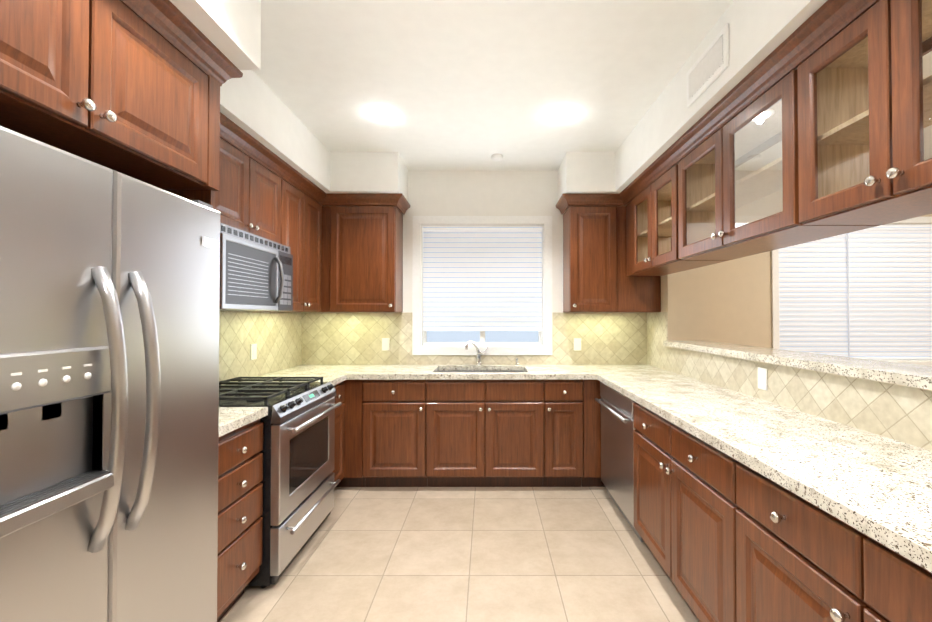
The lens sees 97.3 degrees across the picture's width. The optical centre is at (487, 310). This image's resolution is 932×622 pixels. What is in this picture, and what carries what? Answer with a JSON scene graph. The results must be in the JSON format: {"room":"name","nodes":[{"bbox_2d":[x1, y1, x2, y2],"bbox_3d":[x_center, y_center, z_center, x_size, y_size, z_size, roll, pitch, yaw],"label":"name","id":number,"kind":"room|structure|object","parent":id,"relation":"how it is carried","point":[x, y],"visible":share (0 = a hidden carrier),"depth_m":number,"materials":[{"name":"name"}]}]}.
{"room":"kitchen","nodes":[
{"label":"kitchen","id":0,"kind":"room"},
{"bbox_2d":[219,486,699,621],"bbox_3d":[2.158,1.437,1.036,8.210,0.100,6.800,0,-1,0],"label":"floor","id":1,"kind":"structure","parent":0,"point":[475,554],"depth_m":2.26,"materials":[{"name":"beige tile"}]},
{"bbox_2d":[0,126,219,621],"bbox_3d":[-1.338,0.477,1.138,0.758,1.782,0.920,0,-1,0],"label":"refrigerator","id":2,"kind":"object","parent":1,"relation":"on","point":[109,346],"visible":1,"depth_m":1.08,"materials":[{"name":"silver metal"}]},
{"bbox_2d":[217,419,262,621],"bbox_3d":[-1.412,0.958,1.826,0.667,0.878,0.428,0,-1,0],"label":"base cabinet","id":3,"kind":"object","parent":1,"relation":"on","point":[240,493],"visible":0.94,"depth_m":1.83,"materials":[{"name":"brown wood"}]},
{"bbox_2d":[219,407,267,436],"bbox_3d":[-1.422,0.497,1.832,0.648,0.040,0.428,0,-1,0],"label":"countertop","id":4,"kind":"structure","parent":3,"relation":"on","point":[230,418],"depth_m":1.89,"materials":[{"name":"beige stone"}]},
{"bbox_2d":[219,377,341,587],"bbox_3d":[-1.350,0.923,2.423,0.737,0.963,0.752,0,-1,0],"label":"gas range","id":5,"kind":"object","parent":1,"relation":"on","point":[297,481],"visible":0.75,"depth_m":2.24,"materials":[{"name":"silver metal"}]},
{"bbox_2d":[333,381,344,481],"bbox_3d":[-1.414,0.973,3.003,0.667,0.878,0.399,0,-1,0],"label":"base cabinet","id":6,"kind":"object","parent":1,"relation":"on","point":[339,446],"visible":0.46,"depth_m":3.10,"materials":[{"name":"brown wood"}]},
{"bbox_2d":[241,373,350,385],"bbox_3d":[-1.418,0.512,2.996,0.660,0.040,0.373,0,-1,0],"label":"countertop","id":7,"kind":"structure","parent":6,"relation":"on","point":[335,378],"depth_m":3.13,"materials":[{"name":"beige stone"}]},
{"bbox_2d":[336,380,364,486],"bbox_3d":[-1.368,0.980,3.529,0.760,0.878,0.608,0,-1,0],"label":"cabinet filler","id":8,"kind":"object","parent":1,"relation":"on","point":[353,402],"depth_m":3.23,"materials":[{"name":"brown wood"}]},
{"bbox_2d":[362,380,426,486],"bbox_3d":[-0.737,0.979,3.502,0.498,0.878,0.667,0,-1,0],"label":"base cabinet","id":9,"kind":"object","parent":1,"relation":"on","point":[394,436],"visible":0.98,"depth_m":3.21,"materials":[{"name":"brown wood"}]},
{"bbox_2d":[426,371,543,486],"bbox_3d":[-0.022,0.979,3.503,0.928,0.878,0.667,0,-1,0],"label":"base cabinet","id":10,"kind":"object","parent":1,"relation":"on","point":[484,433],"visible":1,"depth_m":3.21,"materials":[{"name":"brown wood"}]},
{"bbox_2d":[272,365,594,379],"bbox_3d":[-0.458,0.519,3.518,2.580,0.040,0.648,0,-1,0],"label":"countertop","id":11,"kind":"structure","parent":10,"relation":"on","point":[358,372],"depth_m":3.36,"materials":[{"name":"beige stone"}]},
{"bbox_2d":[465,341,488,365],"bbox_3d":[-0.094,0.381,3.659,0.210,0.239,0.300,0,-1,0],"label":"chrome faucet","id":12,"kind":"object","parent":11,"relation":"on","point":[479,353],"visible":1,"depth_m":3.75,"materials":[{"name":"silver metal"}]},
{"bbox_2d":[437,371,524,371],"bbox_3d":[-0.060,0.637,3.523,0.804,0.192,0.424,0,-1,0],"label":"double-bowl sink","id":13,"kind":"object","parent":11,"relation":"in","point":[479,371],"visible":0.04,"depth_m":3.72,"materials":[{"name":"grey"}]},
{"bbox_2d":[543,379,582,486],"bbox_3d":[0.598,0.979,3.504,0.308,0.878,0.667,0,-1,0],"label":"base cabinet","id":14,"kind":"object","parent":1,"relation":"on","point":[563,432],"visible":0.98,"depth_m":3.21,"materials":[{"name":"brown wood"}]},
{"bbox_2d":[581,379,604,486],"bbox_3d":[1.127,0.980,3.532,0.742,0.878,0.608,0,-1,0],"label":"cabinet filler","id":15,"kind":"object","parent":1,"relation":"on","point":[591,477],"depth_m":3.23,"materials":[{"name":"brown wood"}]},
{"bbox_2d":[595,382,643,541],"bbox_3d":[1.147,0.961,2.816,0.648,0.858,0.712,0,-1,0],"label":"stainless steel dishwasher","id":16,"kind":"object","parent":1,"relation":"on","point":[617,428],"visible":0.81,"depth_m":2.74,"materials":[{"name":"grey metal"}]},
{"bbox_2d":[633,402,739,621],"bbox_3d":[1.166,0.959,1.950,0.667,0.878,1.008,0,-1,0],"label":"base cabinet","id":17,"kind":"object","parent":1,"relation":"on","point":[685,505],"visible":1,"depth_m":1.78,"materials":[{"name":"brown wood"}]},
{"bbox_2d":[587,365,931,572],"bbox_3d":[1.168,0.486,0.996,0.666,0.040,5.698,0,-1,0],"label":"countertop","id":18,"kind":"structure","parent":17,"relation":"on","point":[876,487],"depth_m":1.37,"materials":[{"name":"beige stone"}]},
{"bbox_2d":[736,462,931,621],"bbox_3d":[1.168,0.946,0.955,0.667,0.878,0.978,0,-1,0],"label":"base cabinet","id":19,"kind":"object","parent":1,"relation":"on","point":[799,559],"visible":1,"depth_m":1.11,"materials":[{"name":"brown wood"}]},
{"bbox_2d":[169,0,827,202],"bbox_3d":[-0.052,-1.201,0.867,3.390,0.330,6.000,0,-1,0],"label":"soffit","id":20,"kind":"structure","parent":0,"point":[252,104],"depth_m":2.35,"materials":[{"name":"paint"}]},
{"bbox_2d":[120,0,242,85],"bbox_3d":[-1.099,-0.986,1.178,0.091,0.087,1.172,0,-1,0],"label":"crown molding","id":21,"kind":"structure","parent":20,"relation":"attached to","point":[168,21],"depth_m":1.47,"materials":[{"name":"brown wood"}]},
{"bbox_2d":[220,112,327,205],"bbox_3d":[-1.404,-0.968,2.624,0.067,0.087,1.855,0,-1,0],"label":"crown molding","id":22,"kind":"structure","parent":20,"relation":"attached to","point":[230,132],"depth_m":2.59,"materials":[{"name":"brown wood"}]},
{"bbox_2d":[324,193,407,207],"bbox_3d":[-1.044,-0.956,3.518,0.629,0.087,0.067,0,-1,0],"label":"crown molding","id":23,"kind":"structure","parent":20,"relation":"attached to","point":[334,199],"depth_m":3.52,"materials":[{"name":"brown wood"}]},
{"bbox_2d":[687,23,728,107],"bbox_3d":[1.064,-1.181,2.003,0.011,0.190,0.370,0,-1,0],"label":"ceiling vent","id":24,"kind":"object","parent":20,"relation":"in","point":[708,67],"visible":1,"depth_m":1.97,"materials":[{"name":"white paint"}]},
{"bbox_2d":[252,0,931,170],"bbox_3d":[2.158,-1.413,1.073,8.210,0.100,6.800,0,-1,0],"label":"ceiling","id":25,"kind":"structure","parent":0,"point":[467,85],"depth_m":2.29,"materials":[{"name":"paint"}]},
{"bbox_2d":[368,109,393,120],"bbox_3d":[-0.729,-1.334,2.798,0.170,0.009,0.170,0,-1,0],"label":"recessed light","id":26,"kind":"object","parent":25,"relation":"in","point":[381,114],"visible":1,"depth_m":2.78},
{"bbox_2d":[491,154,502,160],"bbox_3d":[0.080,-1.315,3.519,0.100,0.030,0.100,0,-1,0],"label":"smoke detector","id":27,"kind":"object","parent":25,"relation":"attached to","point":[496,157],"visible":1,"depth_m":3.49,"materials":[{"name":"white plastic"}]},
{"bbox_2d":[550,109,574,120],"bbox_3d":[0.511,-1.334,2.800,0.170,0.009,0.170,0,-1,0],"label":"recessed light","id":28,"kind":"object","parent":25,"relation":"in","point":[562,114],"visible":1,"depth_m":2.79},
{"bbox_2d":[302,170,931,347],"bbox_3d":[2.154,0.049,3.929,8.110,2.750,0.150,0,-1,0],"label":"wall","id":29,"kind":"structure","parent":0,"point":[474,193],"depth_m":3.86,"materials":[{"name":"white paint"}]},
{"bbox_2d":[219,311,302,384],"bbox_3d":[-1.743,0.244,2.708,0.008,0.488,2.215,0,-1,0],"label":"tile backsplash","id":30,"kind":"structure","parent":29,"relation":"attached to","point":[286,340],"depth_m":3.11,"materials":[{"name":"tile"}]},
{"bbox_2d":[251,344,256,359],"bbox_3d":[-1.733,0.302,3.035,0.009,0.116,0.072,0,-1,0],"label":"outlet","id":31,"kind":"object","parent":30,"relation":"attached to","point":[253,351],"visible":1,"depth_m":3.03,"materials":[{"name":"white plastic"}]},
{"bbox_2d":[319,206,402,311],"bbox_3d":[-1.274,-0.450,3.673,0.948,0.920,0.362,0,-1,0],"label":"upper cabinet","id":32,"kind":"object","parent":29,"relation":"attached to","point":[362,258],"visible":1,"depth_m":3.53,"materials":[{"name":"brown wood"}]},
{"bbox_2d":[398,203,409,214],"bbox_3d":[-0.763,-0.954,3.710,0.067,0.087,0.297,0,-1,0],"label":"crown molding","id":33,"kind":"structure","parent":29,"relation":"attached to","point":[403,210],"depth_m":3.80,"materials":[{"name":"brown wood"}]},
{"bbox_2d":[303,313,646,364],"bbox_3d":[-0.144,0.259,3.841,3.210,0.488,0.010,0,-1,0],"label":"tile backsplash","id":34,"kind":"structure","parent":29,"relation":"attached to","point":[328,338],"depth_m":3.84,"materials":[{"name":"tile"}]},
{"bbox_2d":[382,338,389,350],"bbox_3d":[-0.956,0.313,3.830,0.072,0.116,0.009,0,-1,0],"label":"electrical outlet","id":35,"kind":"object","parent":34,"relation":"attached to","point":[385,344],"visible":1,"depth_m":3.83,"materials":[{"name":"white plastic"}]},
{"bbox_2d":[574,338,580,350],"bbox_3d":[0.839,0.313,3.832,0.072,0.116,0.009,0,-1,0],"label":"electrical outlet","id":36,"kind":"object","parent":34,"relation":"attached to","point":[577,344],"visible":1,"depth_m":3.83,"materials":[{"name":"white plastic"}]},
{"bbox_2d":[412,216,552,354],"bbox_3d":[-0.051,-0.239,3.905,1.310,1.305,0.140,0,-1,0],"label":"window","id":37,"kind":"structure","parent":29,"relation":"in","point":[418,349],"depth_m":3.84,"materials":[{"name":"white paint"}]},
{"bbox_2d":[423,226,541,330],"bbox_3d":[-0.051,-0.307,3.892,1.128,0.990,0.050,0,-1,0],"label":"window blinds","id":38,"kind":"object","parent":37,"relation":"attached to","point":[482,260],"visible":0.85,"depth_m":3.89,"materials":[{"name":"white plastic"}]},
{"bbox_2d":[563,206,660,311],"bbox_3d":[1.104,-0.449,3.676,0.788,0.920,0.362,0,-1,0],"label":"upper cabinet","id":39,"kind":"object","parent":29,"relation":"attached to","point":[596,278],"visible":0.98,"depth_m":3.54,"materials":[{"name":"brown wood"}]},
{"bbox_2d":[556,0,879,214],"bbox_3d":[0.916,-0.983,1.443,0.550,0.087,4.836,0,-1,0],"label":"crown molding","id":40,"kind":"structure","parent":29,"relation":"attached to","point":[823,24],"depth_m":1.80,"materials":[{"name":"brown wood"}]},
{"bbox_2d":[678,69,879,259],"bbox_3d":[1.319,-0.625,2.053,0.362,0.610,0.963,0,-1,0],"label":"upper cabinet","id":41,"kind":"object","parent":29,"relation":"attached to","point":[738,185],"visible":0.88,"depth_m":1.88,"materials":[{"name":"brown wood"}]},
{"bbox_2d":[771,217,931,365],"bbox_3d":[3.644,-0.176,3.909,1.950,1.420,0.140,0,-1,0],"label":"window","id":42,"kind":"structure","parent":29,"relation":"in","point":[775,296],"depth_m":3.84,"materials":[{"name":"white paint"}]},
{"bbox_2d":[779,225,931,358],"bbox_3d":[3.644,-0.179,3.895,1.798,1.265,0.050,0,-1,0],"label":"window blinds","id":43,"kind":"object","parent":42,"relation":"attached to","point":[882,326],"visible":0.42,"depth_m":3.89,"materials":[{"name":"white plastic"}]},
{"bbox_2d":[797,0,931,224],"bbox_3d":[1.320,-0.636,1.200,0.362,0.610,0.718,0,-1,0],"label":"upper cabinet","id":44,"kind":"object","parent":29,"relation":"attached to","point":[864,103],"visible":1,"depth_m":1.32,"materials":[{"name":"brown wood"}]},
{"bbox_2d":[647,265,710,340],"bbox_3d":[1.680,0.045,3.633,0.360,2.750,0.440,0,-1,0],"label":"wall","id":45,"kind":"structure","parent":0,"point":[686,300],"depth_m":3.42,"materials":[{"name":"beige paint"}]},
{"bbox_2d":[626,201,667,275],"bbox_3d":[1.345,-0.608,3.436,0.305,0.610,0.185,0,-1,0],"label":"upper cabinet","id":46,"kind":"object","parent":45,"relation":"attached to","point":[629,239],"visible":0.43,"depth_m":3.45,"materials":[{"name":"brown wood"}]},
{"bbox_2d":[632,164,728,273],"bbox_3d":[1.318,-0.614,2.945,0.362,0.610,0.788,0,-1,0],"label":"upper cabinet","id":47,"kind":"object","parent":45,"relation":"attached to","point":[655,227],"visible":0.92,"depth_m":2.97,"materials":[{"name":"brown wood"}]},
{"bbox_2d":[647,312,931,450],"bbox_3d":[1.497,0.222,1.000,0.008,0.488,5.698,0,-1,0],"label":"tile backsplash","id":48,"kind":"structure","parent":45,"relation":"attached to","point":[901,413],"depth_m":1.86,"materials":[{"name":"tile"}]},
{"bbox_2d":[758,367,766,390],"bbox_3d":[1.485,0.367,2.219,0.009,0.116,0.072,0,-1,0],"label":"outlet","id":49,"kind":"object","parent":48,"relation":"attached to","point":[762,378],"visible":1,"depth_m":2.21,"materials":[{"name":"white plastic"}]},
{"bbox_3d":[-1.822,0.010,0.924,0.150,2.750,6.150,0,-1,0],"label":"wall","id":50,"kind":"structure","parent":0,"visible":0},
{"bbox_2d":[0,0,219,190],"bbox_3d":[-1.407,-0.722,1.174,0.677,0.440,1.030,0,-1,0],"label":"upper cabinet","id":51,"kind":"object","parent":50,"relation":"attached to","point":[118,86],"visible":1,"depth_m":1.22,"materials":[{"name":"brown wood"}]},
{"bbox_2d":[166,190,213,205],"bbox_3d":[-1.437,-0.254,1.673,0.618,0.478,0.016,0,-1,0],"label":"panel","id":52,"kind":"object","parent":50,"relation":"attached to","point":[206,196],"visible":0.14,"depth_m":1.67,"materials":[{"name":"brown wood"}]},
{"bbox_2d":[213,138,280,243],"bbox_3d":[-1.566,-0.686,2.444,0.362,0.478,0.758,0,-1,0],"label":"upper cabinet","id":53,"kind":"object","parent":50,"relation":"attached to","point":[247,196],"visible":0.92,"depth_m":2.42,"materials":[{"name":"brown wood"}]},
{"bbox_2d":[220,223,292,310],"bbox_3d":[-1.515,-0.225,2.437,0.464,0.438,0.752,0,-1,0],"label":"microwave","id":54,"kind":"object","parent":53,"relation":"attached to","point":[256,272],"visible":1,"depth_m":2.35,"materials":[{"name":"silver metal"}]},
{"bbox_2d":[261,179,321,311],"bbox_3d":[-1.567,-0.456,3.169,0.362,0.920,0.694,0,-1,0],"label":"upper cabinet","id":55,"kind":"object","parent":50,"relation":"attached to","point":[301,225],"visible":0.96,"depth_m":3.16,"materials":[{"name":"brown wood"}]},
{"bbox_3d":[1.574,0.817,0.622,0.140,1.128,5.558,0,-1,0],"label":"wall","id":56,"kind":"structure","parent":0,"visible":0},
{"bbox_2d":[663,341,931,389],"bbox_3d":[1.634,0.231,0.634,0.340,0.040,5.546,0,-1,0],"label":"granite bar ledge","id":57,"kind":"object","parent":56,"relation":"on","point":[913,375],"visible":1,"depth_m":1.85,"materials":[{"name":"beige stone"}]},
{"label":"outside","id":58,"kind":"structure","parent":0,"visible":0},
{"bbox_2d":[427,289,874,341],"bbox_3d":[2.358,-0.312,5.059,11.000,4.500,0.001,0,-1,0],"label":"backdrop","id":59,"kind":"structure","parent":58,"point":[490,336],"depth_m":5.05,"materials":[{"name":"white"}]}
]}

